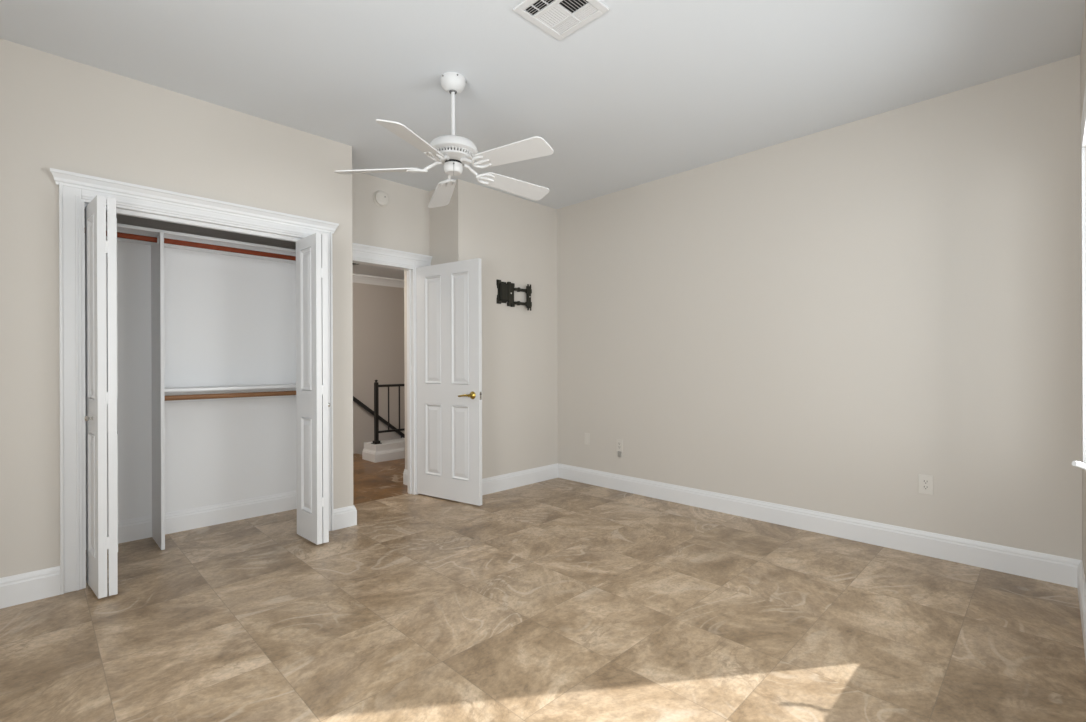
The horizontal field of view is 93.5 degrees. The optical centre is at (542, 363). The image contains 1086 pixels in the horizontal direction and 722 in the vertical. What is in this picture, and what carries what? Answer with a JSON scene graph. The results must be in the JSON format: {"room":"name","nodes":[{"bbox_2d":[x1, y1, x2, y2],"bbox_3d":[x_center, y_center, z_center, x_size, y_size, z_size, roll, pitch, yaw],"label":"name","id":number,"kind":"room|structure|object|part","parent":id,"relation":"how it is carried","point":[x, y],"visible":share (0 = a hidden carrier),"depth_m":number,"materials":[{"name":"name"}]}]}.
{"room":"empty bedroom","nodes":[
{"label":"empty bedroom","id":0,"kind":"room"},
{"bbox_2d":[84,209,295,249],"bbox_3d":[-2.395,-1.202,3.370,0.755,0.730,1.800,0,0,45],"label":"wall","id":1,"kind":"structure","parent":0,"point":[121,219],"depth_m":3.67,"materials":[{"name":"beige paint"}]},
{"bbox_2d":[84,218,295,263],"bbox_3d":[-2.440,-0.824,3.452,0.335,0.045,1.650,0,0,45],"label":"closet shelf","id":2,"kind":"object","parent":1,"relation":"attached to","point":[123,228],"visible":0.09,"depth_m":3.52,"materials":[{"name":"white wood"}]},
{"bbox_2d":[85,240,296,522],"bbox_3d":[-2.390,0.168,3.370,0.755,2.010,1.800,0,0,45],"label":"wall","id":3,"kind":"structure","parent":0,"point":[229,320],"depth_m":3.69,"materials":[{"name":"white paint"}]},
{"bbox_2d":[84,227,158,243],"bbox_3d":[-2.689,-0.783,3.014,0.048,0.048,0.678,0,0,45],"label":"closet rod","id":4,"kind":"object","parent":3,"relation":"attached to","point":[119,234],"visible":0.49,"depth_m":3.17,"materials":[{"name":"brown wood"}]},
{"bbox_2d":[107,491,296,543],"bbox_3d":[-2.545,1.103,3.563,0.018,0.142,1.650,0,0,45],"label":"baseboard","id":5,"kind":"structure","parent":3,"relation":"attached to","point":[134,529],"depth_m":3.69,"materials":[{"name":"white paint"}]},
{"bbox_2d":[164,383,295,402],"bbox_3d":[-2.195,0.218,3.704,0.320,0.109,0.953,0,0,45],"label":"closet shelf","id":6,"kind":"object","parent":3,"relation":"attached to","point":[194,390],"visible":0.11,"depth_m":3.68,"materials":[{"name":"white wood"}]},
{"bbox_2d":[164,238,295,260],"bbox_3d":[-2.100,-0.788,3.605,0.048,0.048,0.953,0,0,45],"label":"closet rod","id":7,"kind":"object","parent":3,"relation":"attached to","point":[166,240],"visible":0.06,"depth_m":3.52,"materials":[{"name":"brown wood"}]},
{"bbox_2d":[164,391,295,400],"bbox_3d":[-2.096,0.223,3.605,0.048,0.048,0.953,0,0,45],"label":"closet rod","id":8,"kind":"object","parent":3,"relation":"attached to","point":[275,393],"visible":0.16,"depth_m":3.51,"materials":[{"name":"brown wood"}]},
{"bbox_2d":[0,38,557,577],"bbox_3d":[-1.768,-0.199,3.921,0.870,2.740,4.800,0,0,45],"label":"wall","id":9,"kind":"structure","parent":0,"point":[57,112],"depth_m":2.99,"materials":[{"name":"grey paint"}]},
{"bbox_2d":[0,566,59,608],"bbox_3d":[-2.757,1.103,2.296,0.018,0.142,0.855,0,0,45],"label":"baseboard","id":10,"kind":"structure","parent":9,"relation":"attached to","point":[22,588],"depth_m":2.52,"materials":[{"name":"white paint"}]},
{"bbox_2d":[84,195,117,598],"bbox_3d":[-2.281,0.156,2.639,0.130,2.003,0.315,0,0,-40],"label":"door","id":11,"kind":"structure","parent":9,"relation":"in","point":[101,376],"depth_m":2.55,"materials":[{"name":"white paint"}]},
{"bbox_3d":[-2.291,0.278,2.576,0.029,0.029,0.033,0,0,40],"label":"knob","id":12,"kind":"part","parent":11,"relation":"part of","materials":[{"name":"silver metal"}]},
{"bbox_3d":[-2.299,-0.285,2.624,0.160,0.934,0.040,0,0,40],"label":"raised panel","id":13,"kind":"part","parent":11,"relation":"part of","materials":[{"name":"white paint"}]},
{"bbox_3d":[-2.295,0.668,2.624,0.160,0.619,0.040,0,0,40],"label":"raised panel","id":14,"kind":"part","parent":11,"relation":"part of","materials":[{"name":"white paint"}]},
{"bbox_3d":[-2.251,-0.285,2.670,0.040,0.934,0.157,0,0,-40],"label":"raised panel","id":15,"kind":"part","parent":11,"relation":"part of","materials":[{"name":"white paint"}]},
{"bbox_3d":[-2.247,0.667,2.670,0.040,0.619,0.157,0,0,-40],"label":"raised panel","id":16,"kind":"part","parent":11,"relation":"part of","materials":[{"name":"white paint"}]},
{"bbox_2d":[84,203,299,241],"bbox_3d":[-2.011,-0.835,3.130,0.032,0.022,1.196,0,0,45],"label":"trim","id":17,"kind":"structure","parent":9,"relation":"attached to","point":[118,211],"depth_m":3.06,"materials":[{"name":"white paint"}]},
{"bbox_2d":[50,168,338,594],"bbox_3d":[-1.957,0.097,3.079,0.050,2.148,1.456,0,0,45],"label":"trim","id":18,"kind":"structure","parent":9,"relation":"attached to","point":[73,187],"depth_m":2.64,"materials":[{"name":"white paint"}]},
{"bbox_2d":[296,233,329,544],"bbox_3d":[-1.518,0.153,3.400,0.323,2.003,0.127,0,0,45],"label":"door","id":19,"kind":"structure","parent":9,"relation":"in","point":[312,404],"depth_m":3.30,"materials":[{"name":"white paint"}]},
{"bbox_3d":[-1.547,-0.288,3.370,0.165,0.934,0.040,0,0,43],"label":"raised panel","id":20,"kind":"part","parent":19,"relation":"part of","materials":[{"name":"white paint"}]},
{"bbox_3d":[-1.543,0.665,3.370,0.165,0.619,0.040,0,0,43],"label":"raised panel","id":21,"kind":"part","parent":19,"relation":"part of","materials":[{"name":"white paint"}]},
{"bbox_2d":[333,505,356,529],"bbox_3d":[-1.571,1.099,3.801,0.463,0.142,0.171,0,0,45],"label":"baseboard","id":22,"kind":"object","parent":9,"relation":"attached to","point":[344,517],"visible":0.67,"depth_m":3.64,"materials":[{"name":"white paint"}]},
{"bbox_2d":[352,174,429,255],"bbox_3d":[-1.399,-0.201,4.377,0.100,2.740,0.932,0,0,45],"label":"wall","id":23,"kind":"structure","parent":9,"relation":"in","point":[403,224],"depth_m":4.40,"materials":[{"name":"grey paint"}]},
{"bbox_2d":[373,190,388,206],"bbox_3d":[-1.364,-1.394,4.319,0.038,0.140,0.140,0,0,45],"label":"smoke detector","id":24,"kind":"object","parent":23,"relation":"attached to","point":[380,198],"visible":1,"depth_m":4.30,"materials":[{"name":"grey plastic"}]},
{"bbox_2d":[352,243,431,494],"bbox_3d":[-1.382,0.099,4.362,0.156,2.140,0.930,0,0,45],"label":"door frame","id":25,"kind":"structure","parent":9,"relation":"attached to","point":[410,271],"depth_m":4.55,"materials":[{"name":"white paint"}]},
{"bbox_2d":[403,469,407,484],"bbox_3d":[-1.232,1.098,4.840,0.325,0.142,0.018,0,0,45],"label":"baseboard","id":26,"kind":"structure","parent":9,"relation":"attached to","point":[405,474],"depth_m":4.92,"materials":[{"name":"white paint"}]},
{"bbox_2d":[416,258,481,505],"bbox_3d":[-0.815,0.151,4.362,0.753,2.008,0.147,0,0,34],"label":"door","id":27,"kind":"structure","parent":9,"relation":"in","point":[448,295],"depth_m":4.32,"materials":[{"name":"white paint"}]},
{"bbox_3d":[-0.946,-0.290,4.449,0.195,0.934,0.041,0,0,34],"label":"raised panel","id":28,"kind":"part","parent":27,"relation":"part of","materials":[{"name":"white paint"}]},
{"bbox_3d":[-0.942,0.663,4.449,0.195,0.619,0.041,0,0,34],"label":"raised panel","id":29,"kind":"part","parent":27,"relation":"part of","materials":[{"name":"white paint"}]},
{"bbox_3d":[-0.683,-0.291,4.272,0.197,0.934,0.041,0,0,34],"label":"raised panel","id":30,"kind":"part","parent":27,"relation":"part of","materials":[{"name":"white paint"}]},
{"bbox_3d":[-0.679,0.662,4.272,0.197,0.619,0.041,0,0,34],"label":"raised panel","id":31,"kind":"part","parent":27,"relation":"part of","materials":[{"name":"white paint"}]},
{"bbox_3d":[-0.588,0.261,4.157,0.064,0.064,0.052,0,0,34],"label":"handle","id":32,"kind":"part","parent":27,"relation":"part of","materials":[{"name":"gold metal"}]},
{"bbox_2d":[496,279,531,310],"bbox_3d":[-0.266,-0.634,4.776,0.398,0.262,0.043,0,0,-41],"label":"mount","id":33,"kind":"object","parent":9,"relation":"attached to","point":[505,291],"depth_m":4.74,"materials":[{"name":"black metal"}]},
{"bbox_3d":[-0.373,-0.655,4.694,0.020,0.220,0.127,0,0,45],"label":"wall plate","id":34,"kind":"part","parent":33,"relation":"part of","materials":[{"name":"black metal"}]},
{"bbox_3d":[-0.357,-0.655,4.695,0.032,0.160,0.098,0,0,45],"label":"arm","id":35,"kind":"part","parent":33,"relation":"part of","materials":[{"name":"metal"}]},
{"bbox_3d":[-0.205,-0.693,4.830,0.030,0.040,0.177,0,0,45],"label":"arm","id":36,"kind":"part","parent":33,"relation":"part of","materials":[{"name":"black metal"}]},
{"bbox_3d":[-0.204,-0.565,4.830,0.030,0.040,0.177,0,0,45],"label":"arm","id":37,"kind":"part","parent":33,"relation":"part of","materials":[{"name":"black metal"}]},
{"bbox_2d":[482,463,558,494],"bbox_3d":[-0.438,1.095,4.938,0.463,0.142,1.248,0,0,45],"label":"baseboard","id":38,"kind":"structure","parent":9,"relation":"attached to","point":[498,483],"depth_m":4.82,"materials":[{"name":"white paint"}]},
{"bbox_2d":[352,264,403,279],"bbox_3d":[-1.980,-1.208,5.498,2.300,0.100,3.200,0,0,45],"label":"ceiling","id":39,"kind":"structure","parent":0,"point":[357,269],"depth_m":6.44,"materials":[{"name":"white paint"}]},
{"bbox_2d":[353,282,404,454],"bbox_3d":[-2.760,0.559,6.423,0.120,3.630,3.200,0,0,45],"label":"wall","id":40,"kind":"structure","parent":0,"point":[378,311],"depth_m":6.88,"materials":[{"name":"beige paint"}]},
{"bbox_2d":[352,273,403,287],"bbox_3d":[-2.768,-1.103,6.283,0.075,0.105,2.960,0,0,45],"label":"trim","id":41,"kind":"structure","parent":40,"relation":"attached to","point":[357,278],"depth_m":6.83,"materials":[{"name":"white paint"}]},
{"bbox_2d":[353,396,404,437],"bbox_3d":[-2.157,0.774,6.882,0.085,0.960,1.222,0,0,45],"label":"handrail","id":42,"kind":"object","parent":40,"relation":"attached to","point":[356,400],"visible":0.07,"depth_m":6.78,"materials":[{"name":"black metal"}]},
{"bbox_2d":[0,0,1084,208],"bbox_3d":[-0.400,-1.625,2.580,4.800,0.100,4.900,0,0,45],"label":"ceiling","id":43,"kind":"structure","parent":0,"point":[645,91],"depth_m":2.67,"materials":[{"name":"white paint"}]},
{"bbox_2d":[335,72,553,207],"bbox_3d":[-0.464,-1.297,2.832,1.225,0.555,1.218,0,0,45],"label":"ceiling fan","id":44,"kind":"object","parent":43,"relation":"hanging from","point":[452,151],"visible":1,"depth_m":2.76,"materials":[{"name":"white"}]},
{"bbox_3d":[-0.907,-1.060,2.819,0.452,0.057,0.140,0,0,-1],"label":"blade","id":45,"kind":"part","parent":44,"relation":"part of","materials":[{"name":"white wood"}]},
{"bbox_3d":[-0.615,-1.062,2.435,0.140,0.057,0.452,0,0,17],"label":"blade","id":46,"kind":"part","parent":44,"relation":"part of","materials":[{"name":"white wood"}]},
{"bbox_3d":[-0.632,-1.061,3.216,0.140,0.057,0.452,0,0,-19],"label":"blade","id":47,"kind":"part","parent":44,"relation":"part of","materials":[{"name":"white wood"}]},
{"bbox_2d":[436,146,473,157],"bbox_3d":[-0.497,-1.146,2.828,0.232,0.024,0.232,0,0,45],"label":"vent","id":48,"kind":"object","parent":44,"relation":"attached to","point":[451,151],"depth_m":2.74,"materials":[{"name":"white metal"}]},
{"bbox_3d":[-0.497,-1.125,2.828,0.212,0.026,0.212,0,0,45],"label":"motor","id":49,"kind":"part","parent":44,"relation":"part of","materials":[{"name":"white metal"}]},
{"bbox_3d":[-0.159,-1.063,2.594,0.452,0.057,0.140,0,0,35],"label":"blade","id":50,"kind":"part","parent":44,"relation":"part of","materials":[{"name":"white wood"}]},
{"bbox_3d":[-0.169,-1.063,3.077,0.452,0.057,0.140,0,0,-37],"label":"blade","id":51,"kind":"part","parent":44,"relation":"part of","materials":[{"name":"white wood"}]},
{"bbox_2d":[513,0,608,40],"bbox_3d":[0.081,-1.571,2.269,0.304,0.010,0.304,0,0,45],"label":"ceiling vent","id":52,"kind":"object","parent":43,"relation":"in","point":[559,19],"visible":1,"depth_m":2.29,"materials":[{"name":"white metal"}]},
{"bbox_2d":[0,453,1085,721],"bbox_3d":[-1.044,1.218,3.374,6.850,0.100,5.100,0,0,45],"label":"floor","id":53,"kind":"structure","parent":0,"point":[556,599],"depth_m":2.26,"materials":[{"name":"brown tile"}]},
{"bbox_2d":[151,232,164,549],"bbox_3d":[-2.515,0.174,3.336,0.343,1.998,0.019,0,0,45],"label":"divider","id":54,"kind":"object","parent":53,"relation":"on","point":[157,250],"visible":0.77,"depth_m":3.27,"materials":[{"name":"white wood"}]},
{"bbox_2d":[362,438,404,462],"bbox_3d":[-1.703,1.071,6.534,0.328,0.200,1.113,0,0,45],"label":"trim","id":55,"kind":"structure","parent":53,"relation":"on","point":[392,449],"depth_m":6.18,"materials":[{"name":"white paint"}]},
{"bbox_2d":[371,380,404,443],"bbox_3d":[-1.675,0.583,6.534,0.096,0.775,1.068,0,0,45],"label":"stair railing","id":56,"kind":"object","parent":55,"relation":"on","point":[376,384],"visible":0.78,"depth_m":6.19,"materials":[{"name":"black metal"}]},
{"bbox_3d":[-2.018,0.598,6.189,0.040,0.723,0.040,0,0,45],"label":"newel post","id":57,"kind":"part","parent":56,"relation":"part of","materials":[{"name":"black metal"}]},
{"bbox_3d":[-1.653,0.273,6.558,0.044,0.030,1.000,0,0,45],"label":"rail","id":58,"kind":"part","parent":56,"relation":"part of","materials":[{"name":"black metal"}]},
{"bbox_3d":[-1.651,0.833,6.558,0.026,0.026,1.000,0,0,45],"label":"rail","id":59,"kind":"part","parent":56,"relation":"part of","materials":[{"name":"black metal"}]},
{"bbox_2d":[557,55,1081,559],"bbox_3d":[1.567,-0.212,3.901,3.885,2.740,0.120,0,0,45],"label":"wall","id":60,"kind":"structure","parent":0,"point":[830,320],"depth_m":3.32,"materials":[{"name":"grey paint"}]},
{"bbox_2d":[616,439,622,456],"bbox_3d":[0.699,0.775,4.674,0.072,0.164,0.016,0,0,45],"label":"wall outlet","id":61,"kind":"object","parent":60,"relation":"attached to","point":[619,442],"visible":1,"depth_m":4.67,"materials":[{"name":"grey plastic"}]},
{"bbox_2d":[558,463,1081,587],"bbox_3d":[1.462,1.087,3.914,3.674,0.142,0.018,0,0,45],"label":"baseboard","id":62,"kind":"structure","parent":60,"relation":"attached to","point":[1020,562],"depth_m":3.31,"materials":[{"name":"white paint"}]},
{"bbox_2d":[918,474,932,494],"bbox_3d":[2.305,0.730,3.078,0.072,0.117,0.009,0,0,45],"label":"wall outlet","id":63,"kind":"object","parent":60,"relation":"attached to","point":[925,482],"visible":1,"depth_m":3.08,"materials":[{"name":"grey plastic"}]},
{"bbox_2d":[922,479,928,490],"bbox_3d":[2.304,0.730,3.076,0.034,0.068,0.002,0,0,45],"label":"receptacle","id":64,"kind":"object","parent":63,"relation":"attached to","point":[925,482],"depth_m":3.08,"materials":[{"name":"grey plastic"}]},
{"bbox_2d":[1080,0,1085,581],"bbox_3d":[1.148,-0.210,0.930,0.100,2.740,4.680,0,0,45],"label":"wall","id":65,"kind":"structure","parent":0,"point":[1083,43],"depth_m":2.44,"materials":[{"name":"grey paint"}]},
{"bbox_2d":[1072,85,1085,469],"bbox_3d":[1.943,-0.318,1.768,0.156,1.550,1.510,0,0,45],"label":"window","id":66,"kind":"structure","parent":65,"relation":"in","point":[1082,465],"depth_m":2.27,"materials":[{"name":"white paint"}]},
{"bbox_3d":[1.923,-0.318,1.788,0.011,1.550,1.510,0,0,45],"label":"casing","id":67,"kind":"part","parent":66,"relation":"part of","materials":[{"name":"white paint"}]},
{"bbox_2d":[1077,561,1085,659],"bbox_3d":[1.147,1.089,1.008,0.018,0.142,4.542,0,0,45],"label":"baseboard","id":68,"kind":"structure","parent":65,"relation":"attached to","point":[1081,584],"depth_m":2.31,"materials":[{"name":"white paint"}]}
]}

